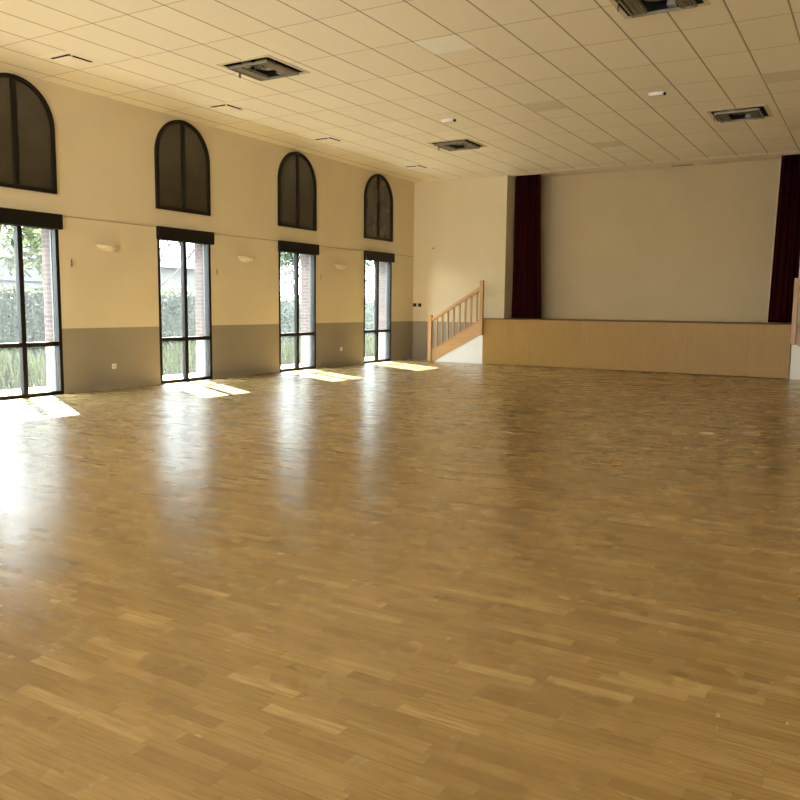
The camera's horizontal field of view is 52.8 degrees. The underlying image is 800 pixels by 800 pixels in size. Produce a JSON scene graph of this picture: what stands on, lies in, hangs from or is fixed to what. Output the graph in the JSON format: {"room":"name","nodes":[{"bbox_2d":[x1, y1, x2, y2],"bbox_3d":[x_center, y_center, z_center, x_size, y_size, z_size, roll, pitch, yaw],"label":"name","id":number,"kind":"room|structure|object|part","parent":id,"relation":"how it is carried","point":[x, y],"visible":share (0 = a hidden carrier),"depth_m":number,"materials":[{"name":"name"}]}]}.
{"room":"community hall","nodes":[
{"label":"community hall","id":0,"kind":"room"},
{"bbox_2d":[0,68,413,390],"bbox_3d":[-7.669,-2.132,8.786,0.420,5.100,33.800,5,8,30],"label":"wall","id":1,"kind":"structure","parent":0,"point":[105,166],"depth_m":14.99,"materials":[{"name":"beige paint"}]},
{"bbox_2d":[0,73,56,193],"bbox_3d":[-5.573,-3.880,11.658,0.045,1.608,1.310,5,8,30],"label":"window","id":2,"kind":"structure","parent":1,"relation":"in","point":[27,126],"depth_m":11.81,"materials":[{"name":"black glass"}]},
{"bbox_3d":[-5.748,-3.850,11.395,0.014,1.482,0.551,5,8,30],"label":"pane","id":3,"kind":"part","parent":2,"relation":"part of","materials":[{"name":"black glass"}]},
{"bbox_3d":[-5.424,-3.910,11.938,0.014,1.482,0.551,5,8,30],"label":"pane","id":4,"kind":"part","parent":2,"relation":"part of","materials":[{"name":"black glass"}]},
{"bbox_2d":[0,207,63,399],"bbox_3d":[-5.637,-1.415,12.004,0.220,2.772,1.370,5,8,30],"label":"window frame","id":5,"kind":"structure","parent":1,"relation":"in","point":[17,218],"depth_m":12.09,"materials":[{"name":"black metal"}]},
{"bbox_2d":[97,245,119,251],"bbox_3d":[-4.738,-2.473,13.181,0.133,0.110,0.452,5,8,30],"label":"wall lamp","id":6,"kind":"object","parent":1,"relation":"attached to","point":[106,248],"visible":1,"depth_m":13.11,"materials":[{"name":"white glass"}]},
{"bbox_2d":[154,120,210,215],"bbox_3d":[-3.893,-4.191,14.476,0.045,1.608,1.310,5,8,30],"label":"window","id":7,"kind":"structure","parent":1,"relation":"in","point":[181,154],"depth_m":14.44,"materials":[{"name":"black glass"}]},
{"bbox_3d":[-4.068,-4.162,14.212,0.014,1.482,0.551,5,8,30],"label":"pane","id":8,"kind":"part","parent":7,"relation":"part of","materials":[{"name":"black glass"}]},
{"bbox_3d":[-3.745,-4.222,14.755,0.014,1.482,0.551,5,8,30],"label":"pane","id":9,"kind":"part","parent":7,"relation":"part of","materials":[{"name":"black glass"}]},
{"bbox_2d":[156,226,213,383],"bbox_3d":[-3.958,-1.726,14.822,0.220,2.772,1.370,5,8,30],"label":"door","id":10,"kind":"structure","parent":1,"relation":"in","point":[184,236],"depth_m":14.84,"materials":[{"name":"black metal"}]},
{"bbox_2d":[64,355,412,393],"bbox_3d":[-7.813,0.331,8.442,0.014,0.085,32.000,5,8,30],"label":"baseboard","id":11,"kind":"structure","parent":1,"relation":"attached to","point":[244,373],"depth_m":15.57,"materials":[{"name":"grey paint"}]},
{"bbox_2d":[63,216,413,256],"bbox_3d":[-7.787,-2.366,8.128,0.010,0.014,32.000,5,8,30],"label":"trim","id":12,"kind":"structure","parent":1,"relation":"attached to","point":[63,216],"depth_m":15.31,"materials":[{"name":"beige paint"}]},
{"bbox_2d":[238,256,254,262],"bbox_3d":[-3.025,-2.796,16.054,0.133,0.110,0.452,5,8,30],"label":"wall lamp","id":13,"kind":"object","parent":1,"relation":"attached to","point":[245,259],"visible":1,"depth_m":15.98,"materials":[{"name":"beige paint"}]},
{"bbox_2d":[277,151,316,230],"bbox_3d":[-2.198,-4.505,17.319,0.045,1.608,1.310,5,8,30],"label":"window","id":14,"kind":"structure","parent":1,"relation":"in","point":[296,179],"depth_m":17.29,"materials":[{"name":"black glass"}]},
{"bbox_3d":[-2.373,-4.476,17.055,0.014,1.482,0.551,5,8,30],"label":"pane","id":15,"kind":"part","parent":14,"relation":"part of","materials":[{"name":"black glass"}]},
{"bbox_3d":[-2.050,-4.536,17.599,0.014,1.482,0.551,5,8,30],"label":"pane","id":16,"kind":"part","parent":14,"relation":"part of","materials":[{"name":"black glass"}]},
{"bbox_2d":[278,240,318,371],"bbox_3d":[-2.263,-2.040,17.665,0.220,2.772,1.370,5,8,30],"label":"door","id":17,"kind":"structure","parent":1,"relation":"in","point":[297,248],"depth_m":17.72,"materials":[{"name":"black metal"}]},
{"bbox_2d":[335,265,347,269],"bbox_3d":[-1.338,-3.108,18.884,0.133,0.110,0.452,5,8,30],"label":"wall lamp","id":18,"kind":"object","parent":1,"relation":"attached to","point":[340,267],"visible":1,"depth_m":18.80,"materials":[{"name":"beige paint"}]},
{"bbox_2d":[364,174,392,241],"bbox_3d":[-0.526,-4.815,20.124,0.045,1.608,1.310,5,8,30],"label":"window","id":19,"kind":"structure","parent":1,"relation":"in","point":[378,197],"depth_m":20.09,"materials":[{"name":"black glass"}]},
{"bbox_3d":[-0.701,-4.786,19.860,0.014,1.482,0.551,5,8,30],"label":"pane","id":20,"kind":"part","parent":19,"relation":"part of","materials":[{"name":"black glass"}]},
{"bbox_3d":[-0.378,-4.846,20.403,0.014,1.482,0.551,5,8,30],"label":"pane","id":21,"kind":"part","parent":19,"relation":"part of","materials":[{"name":"black glass"}]},
{"bbox_2d":[363,250,394,362],"bbox_3d":[-0.591,-2.350,20.470,0.220,2.772,1.370,5,8,30],"label":"door","id":22,"kind":"structure","parent":1,"relation":"in","point":[389,258],"depth_m":20.54,"materials":[{"name":"black metal"}]},
{"bbox_2d":[0,359,799,799],"bbox_3d":[-2.353,0.784,5.939,12.000,0.120,33.200,5,8,30],"label":"floor","id":23,"kind":"structure","parent":0,"point":[405,579],"depth_m":4.09,"materials":[{"name":"brown wood"}]},
{"bbox_2d":[427,280,483,363],"bbox_3d":[1.569,-2.027,20.862,1.573,2.085,0.744,5,8,30],"label":"staircase","id":24,"kind":"structure","parent":23,"relation":"on","point":[466,346],"depth_m":20.57,"materials":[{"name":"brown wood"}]},
{"bbox_3d":[0.787,-1.614,21.042,0.102,1.205,0.090,5,8,30],"label":"newel post","id":25,"kind":"part","parent":24,"relation":"part of","materials":[{"name":"brown wood"}]},
{"bbox_3d":[1.435,-2.445,20.564,1.383,0.901,0.066,5,8,30],"label":"handrail","id":26,"kind":"part","parent":24,"relation":"part of","materials":[{"name":"brown wood"}]},
{"bbox_3d":[2.040,-2.305,20.160,0.091,1.360,0.076,5,8,30],"label":"newel post","id":27,"kind":"part","parent":24,"relation":"part of","materials":[{"name":"brown wood"}]},
{"bbox_2d":[482,318,791,378],"bbox_3d":[5.550,-1.326,19.268,7.020,1.145,1.788,5,8,30],"label":"stage","id":28,"kind":"object","parent":23,"relation":"on","point":[749,349],"visible":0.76,"depth_m":18.27,"materials":[{"name":"brown wood"}]},
{"bbox_2d":[789,278,799,379],"bbox_3d":[8.934,-1.444,16.536,1.573,2.085,0.744,5,8,30],"label":"staircase","id":29,"kind":"structure","parent":23,"relation":"on","point":[795,330],"depth_m":16.63,"materials":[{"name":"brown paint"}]},
{"bbox_3d":[8.130,-1.823,16.583,0.091,1.360,0.076,5,8,30],"label":"newel post","id":30,"kind":"part","parent":29,"relation":"part of","materials":[{"name":"brown wood"}]},
{"bbox_2d":[0,0,799,182],"bbox_3d":[-2.412,-4.215,5.363,12.600,0.504,33.500,5,8,30],"label":"ceiling","id":31,"kind":"structure","parent":0,"point":[368,85],"depth_m":11.42,"materials":[{"name":"tile"}]},
{"bbox_2d":[39,51,102,68],"bbox_3d":[-4.485,-4.698,11.001,0.580,0.156,0.580,5,8,30],"label":"ceiling vent","id":32,"kind":"object","parent":31,"relation":"in","point":[66,58],"visible":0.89,"depth_m":10.99,"materials":[{"name":"metal"}]},
{"bbox_3d":[-4.485,-4.698,11.001,0.372,0.156,0.372,5,8,30],"label":"plate","id":33,"kind":"part","parent":32,"relation":"part of","materials":[{"name":"paint"}]},
{"bbox_2d":[201,102,249,113],"bbox_3d":[-2.935,-4.985,13.601,0.580,0.156,0.580,5,8,30],"label":"ceiling vent","id":34,"kind":"object","parent":31,"relation":"in","point":[226,107],"visible":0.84,"depth_m":13.60,"materials":[{"name":"metal"}]},
{"bbox_3d":[-2.935,-4.985,13.601,0.372,0.156,0.372,5,8,30],"label":"plate","id":35,"kind":"part","parent":34,"relation":"part of","materials":[{"name":"paint"}]},
{"bbox_2d":[216,55,309,80],"bbox_3d":[-1.909,-4.739,11.297,0.930,0.350,0.930,5,8,30],"label":"ceiling vent","id":36,"kind":"object","parent":31,"relation":"attached to","point":[265,67],"depth_m":11.30,"materials":[{"name":"grey metal"}]},
{"bbox_2d":[309,136,347,143],"bbox_3d":[-1.444,-5.268,16.160,0.580,0.156,0.580,5,8,30],"label":"ceiling vent","id":37,"kind":"object","parent":31,"relation":"in","point":[329,139],"visible":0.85,"depth_m":16.17,"materials":[{"name":"paint"}]},
{"bbox_3d":[-1.444,-5.268,16.160,0.372,0.156,0.372,5,8,30],"label":"plate","id":38,"kind":"part","parent":37,"relation":"part of","materials":[{"name":"paint"}]},
{"bbox_2d":[400,164,430,169],"bbox_3d":[0.390,-5.604,19.198,0.580,0.156,0.580,5,8,30],"label":"ceiling vent","id":39,"kind":"object","parent":31,"relation":"in","point":[419,166],"visible":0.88,"depth_m":19.21,"materials":[{"name":"paint"}]},
{"bbox_3d":[0.390,-5.604,19.198,0.372,0.156,0.372,5,8,30],"label":"plate","id":40,"kind":"part","parent":39,"relation":"part of","materials":[{"name":"paint"}]},
{"bbox_2d":[414,35,475,53],"bbox_3d":[0.571,-4.498,10.208,0.592,0.002,0.560,5,8,30],"label":"tile","id":41,"kind":"structure","parent":31,"relation":"attached to","point":[451,43],"depth_m":10.19,"materials":[{"name":"white tile"}]},
{"bbox_2d":[441,118,455,122],"bbox_3d":[0.867,-4.947,14.284,0.255,0.050,0.113,5,8,30],"label":"emergency light","id":42,"kind":"object","parent":31,"relation":"attached to","point":[451,120],"visible":1,"depth_m":14.23,"materials":[{"name":"white plastic"}]},
{"bbox_2d":[427,138,486,150],"bbox_3d":[1.170,-5.309,16.462,0.930,0.350,0.930,5,8,30],"label":"ceiling vent","id":43,"kind":"object","parent":31,"relation":"attached to","point":[466,143],"depth_m":16.46,"materials":[{"name":"grey metal"}]},
{"bbox_2d":[511,174,540,317],"bbox_3d":[3.272,-3.927,20.601,0.820,3.641,0.120,5,8,30],"label":"stage curtain","id":44,"kind":"object","parent":31,"relation":"hanging from","point":[526,285],"visible":0.95,"depth_m":20.60,"materials":[{"name":"red fabric"}]},
{"bbox_2d":[523,101,567,111],"bbox_3d":[2.401,-4.837,13.278,0.592,0.002,0.560,5,8,30],"label":"tile","id":45,"kind":"structure","parent":31,"relation":"attached to","point":[551,105],"depth_m":13.27,"materials":[{"name":"white tile"}]},
{"bbox_2d":[589,141,625,147],"bbox_3d":[4.210,-5.173,16.314,0.592,0.002,0.560,5,8,30],"label":"tile","id":46,"kind":"structure","parent":31,"relation":"attached to","point":[610,143],"depth_m":16.30,"materials":[{"name":"white tile"}]},
{"bbox_2d":[648,91,665,96],"bbox_3d":[3.945,-4.691,12.366,0.255,0.050,0.113,5,8,30],"label":"emergency light","id":47,"kind":"object","parent":31,"relation":"attached to","point":[661,93],"visible":1,"depth_m":12.33,"materials":[{"name":"white plastic"}]},
{"bbox_2d":[609,0,710,18],"bbox_3d":[2.736,-4.371,8.569,0.930,0.350,0.930,5,8,30],"label":"ceiling vent","id":48,"kind":"object","parent":31,"relation":"attached to","point":[632,8],"depth_m":8.80,"materials":[{"name":"grey metal"}]},
{"bbox_2d":[706,105,772,122],"bbox_3d":[5.749,-4.929,13.623,0.930,0.350,0.930,5,8,30],"label":"ceiling vent","id":49,"kind":"object","parent":31,"relation":"attached to","point":[759,111],"depth_m":13.70,"materials":[{"name":"grey metal"}]},
{"bbox_2d":[761,69,799,83],"bbox_3d":[5.472,-4.588,11.416,0.592,0.002,0.560,5,8,30],"label":"tile","id":50,"kind":"structure","parent":31,"relation":"attached to","point":[790,75],"depth_m":11.43,"materials":[{"name":"white tile"}]},
{"bbox_2d":[766,154,799,322],"bbox_3d":[8.435,-3.517,17.559,0.618,3.641,0.135,5,8,30],"label":"stage curtain","id":51,"kind":"object","parent":31,"relation":"hanging from","point":[785,258],"visible":0.92,"depth_m":17.57,"materials":[{"name":"red fabric"}]},
{"bbox_2d":[786,123,799,129],"bbox_3d":[7.287,-4.924,14.460,0.592,0.002,0.560,5,8,30],"label":"tile","id":52,"kind":"structure","parent":31,"relation":"attached to","point":[796,126],"depth_m":14.53,"materials":[{"name":"white tile"}]},
{"bbox_2d":[412,175,514,355],"bbox_3d":[1.647,-3.554,21.377,2.690,5.000,0.500,5,8,30],"label":"wall","id":53,"kind":"structure","parent":0,"point":[469,222],"depth_m":21.07,"materials":[{"name":"beige paint"}]},
{"bbox_2d":[412,356,426,358],"bbox_3d":[0.696,-1.152,21.908,0.816,0.085,0.014,5,8,30],"label":"baseboard","id":54,"kind":"structure","parent":53,"relation":"attached to","point":[413,357],"depth_m":21.99,"materials":[{"name":"grey paint"}]},
{"bbox_2d":[513,159,780,319],"bbox_3d":[6.141,-3.328,19.845,8.400,5.000,0.180,5,8,30],"label":"wall","id":55,"kind":"structure","parent":0,"point":[698,239],"depth_m":19.56,"materials":[{"name":"paint"}]},
{"bbox_2d":[541,316,781,322],"bbox_3d":[6.077,-1.998,19.916,8.400,0.050,0.015,5,8,30],"label":"baseboard","id":56,"kind":"structure","parent":55,"relation":"attached to","point":[662,319],"depth_m":19.73,"materials":[{"name":"paint"}]},
{"bbox_2d":[797,264,799,326],"bbox_3d":[9.708,-2.916,16.642,2.570,5.000,0.500,5,8,30],"label":"wall","id":57,"kind":"structure","parent":0,"point":[798,313],"depth_m":17.18,"materials":[{"name":"beige paint"}]},
{"label":"outside","id":58,"kind":"structure","parent":0,"visible":0},
{"bbox_2d":[0,330,373,389],"bbox_3d":[-19.282,-4.218,48.105,59.580,0.200,115.000,5,8,30],"label":"ground","id":59,"kind":"structure","parent":58,"point":[283,351],"depth_m":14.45,"materials":[{"name":"green plant"}]},
{"bbox_2d":[0,276,42,292],"bbox_3d":[-9.517,-1.928,19.500,0.300,2.090,7.700,5,8,30],"label":"wall","id":60,"kind":"structure","parent":59,"relation":"on","point":[11,281],"depth_m":19.71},
{"bbox_2d":[0,225,42,277],"bbox_3d":[-9.714,-3.505,21.745,3.053,4.704,3.262,5,8,30],"label":"tree","id":61,"kind":"object","parent":59,"relation":"on","point":[31,237],"visible":0.3,"depth_m":21.28,"materials":[{"name":"green plant"}]},
{"bbox_2d":[0,225,194,295],"bbox_3d":[-14.110,-4.649,30.708,7.700,4.800,12.300,5,8,30],"label":"house","id":62,"kind":"structure","parent":59,"relation":"on","point":[170,263],"depth_m":32.10,"materials":[{"name":"grey tile"}]},
{"bbox_3d":[-8.964,-3.999,32.506,0.005,1.060,0.960,5,8,30],"label":"pane","id":63,"kind":"part","parent":62,"relation":"part of","materials":[{"name":"glass"}]},
{"bbox_2d":[0,285,195,362],"bbox_3d":[-8.261,-1.732,18.942,1.291,1.950,11.017,5,8,30],"label":"hedge","id":64,"kind":"object","parent":59,"relation":"on","point":[34,302],"visible":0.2,"depth_m":18.32,"materials":[{"name":"green plant"}]},
{"bbox_2d":[160,241,180,293],"bbox_3d":[-7.348,-3.489,24.836,1.908,4.003,1.788,5,8,30],"label":"tree","id":65,"kind":"object","parent":59,"relation":"on","point":[166,241],"visible":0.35,"depth_m":24.77,"materials":[{"name":"grey plant"}]},
{"bbox_2d":[168,242,193,258],"bbox_3d":[-13.041,-10.634,47.783,7.561,12.756,7.447,5,8,30],"label":"tree","id":66,"kind":"object","parent":59,"relation":"on","point":[192,251],"visible":0.02,"depth_m":47.63,"materials":[{"name":"grey plant"}]},
{"bbox_2d":[0,357,373,395],"bbox_3d":[-9.411,0.493,7.658,1.080,0.030,55.000,5,8,30],"label":"terrace","id":67,"kind":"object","parent":59,"relation":"on","point":[177,376],"depth_m":14.06,"materials":[{"name":"concrete"}]},
{"bbox_2d":[280,252,300,295],"bbox_3d":[-4.191,-5.017,31.706,3.556,5.513,3.709,5,8,30],"label":"tree","id":68,"kind":"object","parent":59,"relation":"on","point":[283,255],"visible":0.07,"depth_m":31.62,"materials":[{"name":"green plant"}]},
{"bbox_2d":[280,253,300,293],"bbox_3d":[-5.522,-5.336,35.254,3.365,5.296,3.292,5,8,30],"label":"tree","id":69,"kind":"object","parent":59,"relation":"on","point":[283,273],"visible":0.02,"depth_m":35.16,"materials":[{"name":"grey plant"}]},
{"bbox_2d":[281,295,373,347],"bbox_3d":[-1.358,-2.977,30.536,1.320,1.866,16.101,5,8,30],"label":"hedge","id":70,"kind":"object","parent":59,"relation":"on","point":[287,307],"visible":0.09,"depth_m":26.29,"materials":[{"name":"green plant"}]},
{"bbox_2d":[365,261,374,288],"bbox_3d":[-2.335,-4.827,34.209,3.195,4.594,3.227,5,8,30],"label":"tree","id":71,"kind":"object","parent":59,"relation":"on","point":[366,262],"visible":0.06,"depth_m":33.96,"materials":[{"name":"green plant"}]}
]}

